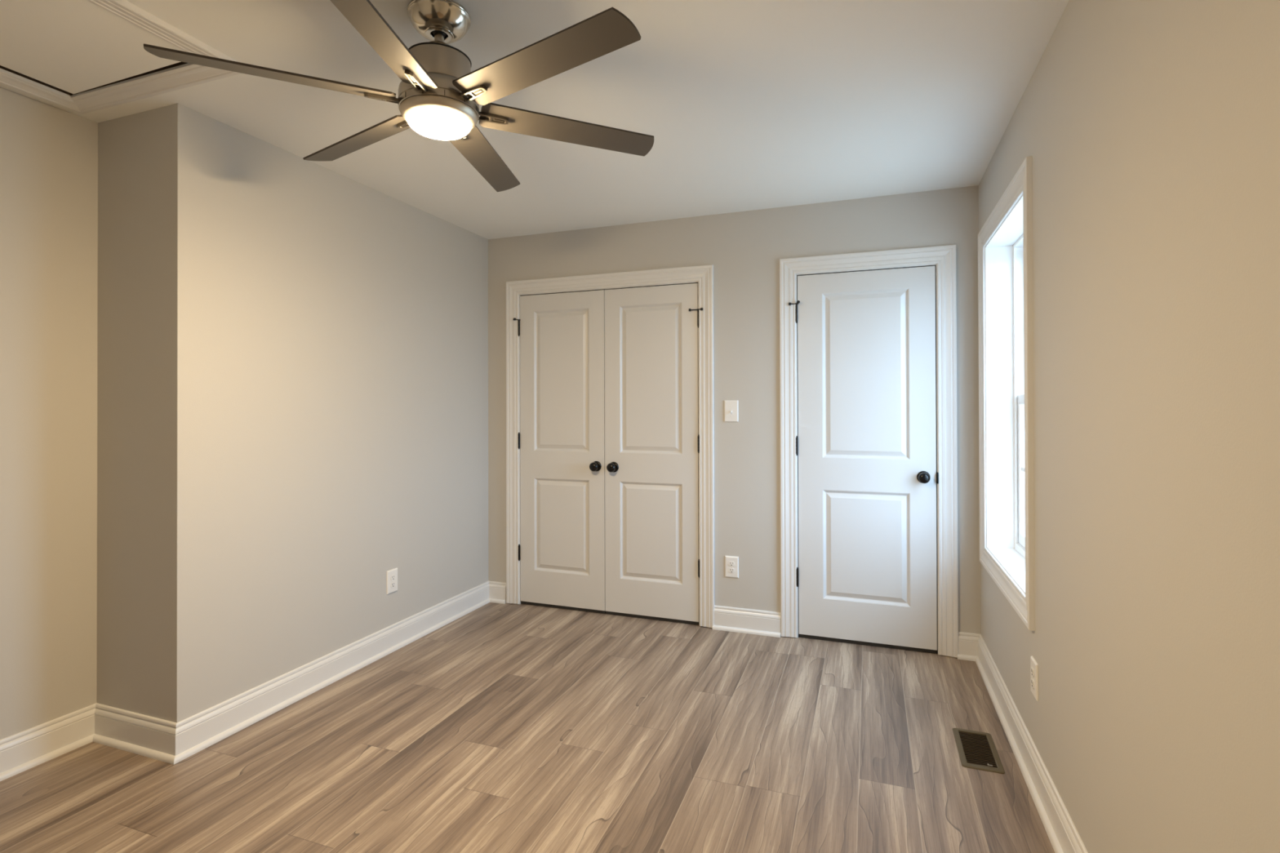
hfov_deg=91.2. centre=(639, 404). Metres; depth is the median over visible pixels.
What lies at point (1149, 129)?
wall
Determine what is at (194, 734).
baseboard
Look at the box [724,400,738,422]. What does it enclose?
light switch
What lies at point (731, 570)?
receptacle
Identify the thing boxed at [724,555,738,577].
wall outlet
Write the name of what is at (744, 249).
wall
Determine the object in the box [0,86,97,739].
wall
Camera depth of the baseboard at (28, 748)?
2.32 m
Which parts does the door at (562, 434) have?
knob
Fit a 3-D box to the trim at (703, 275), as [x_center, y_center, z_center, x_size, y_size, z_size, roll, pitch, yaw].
[-0.206,0.251,3.992,1.408,2.140,0.139,0,0,20]
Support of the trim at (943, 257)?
attached to the wall at (744, 249)
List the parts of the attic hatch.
hatch panel, wooden frame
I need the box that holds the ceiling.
[0,0,1069,239]
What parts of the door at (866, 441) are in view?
knob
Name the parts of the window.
frame, sash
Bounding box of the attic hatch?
[0,0,241,114]
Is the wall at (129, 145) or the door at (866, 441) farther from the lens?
the door at (866, 441)
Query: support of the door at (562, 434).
in the wall at (744, 249)
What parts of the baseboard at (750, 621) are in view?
shoe molding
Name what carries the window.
in the wall at (1149, 129)
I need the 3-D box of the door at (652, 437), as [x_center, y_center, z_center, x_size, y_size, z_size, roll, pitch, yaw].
[0.076,0.297,3.821,0.642,2.038,0.101,0,0,20]
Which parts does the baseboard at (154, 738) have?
shoe molding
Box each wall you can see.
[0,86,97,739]
[96,107,159,718]
[158,102,488,723]
[488,185,980,634]
[978,0,1279,852]
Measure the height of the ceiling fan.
0.344 m
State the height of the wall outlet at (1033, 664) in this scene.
0.124 m
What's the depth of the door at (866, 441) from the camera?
3.41 m
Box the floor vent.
[952,728,1004,773]
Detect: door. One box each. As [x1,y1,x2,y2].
[513,289,605,613]
[604,283,702,625]
[788,266,937,653]
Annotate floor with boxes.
[0,602,1054,852]
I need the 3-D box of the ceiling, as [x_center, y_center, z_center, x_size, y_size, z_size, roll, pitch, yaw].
[-0.542,-1.140,1.810,3.715,0.020,4.480,0,0,20]
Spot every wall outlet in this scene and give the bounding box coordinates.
[386,567,397,594]
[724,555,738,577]
[1030,655,1038,701]
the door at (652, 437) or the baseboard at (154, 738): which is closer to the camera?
the baseboard at (154, 738)
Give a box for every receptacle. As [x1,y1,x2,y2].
[391,574,395,580]
[391,582,395,587]
[728,561,734,566]
[728,568,734,573]
[1031,666,1034,677]
[1031,678,1034,688]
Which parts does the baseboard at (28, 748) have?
shoe molding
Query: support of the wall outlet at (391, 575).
attached to the wall at (323, 333)
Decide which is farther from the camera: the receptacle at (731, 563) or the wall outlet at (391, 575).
the receptacle at (731, 563)
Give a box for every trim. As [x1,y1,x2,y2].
[506,264,714,627]
[779,244,958,657]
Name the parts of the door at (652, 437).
knob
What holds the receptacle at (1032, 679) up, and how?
attached to the wall outlet at (1033, 664)
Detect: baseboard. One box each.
[0,703,96,781]
[93,702,176,764]
[173,581,489,764]
[488,581,979,661]
[975,634,1088,852]
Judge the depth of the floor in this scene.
2.28 m
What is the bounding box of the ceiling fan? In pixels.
[143,0,653,191]
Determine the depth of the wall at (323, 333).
2.85 m
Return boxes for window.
[977,155,1035,631]
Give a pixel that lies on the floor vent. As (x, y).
(977, 750)
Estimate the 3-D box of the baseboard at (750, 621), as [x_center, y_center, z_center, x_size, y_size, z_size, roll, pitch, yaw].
[0.358,1.251,3.711,2.951,0.133,0.030,0,0,20]
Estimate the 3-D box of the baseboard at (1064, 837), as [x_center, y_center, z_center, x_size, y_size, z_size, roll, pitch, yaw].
[1.003,1.236,1.223,0.030,0.133,4.260,0,0,20]
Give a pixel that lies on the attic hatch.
(81, 56)

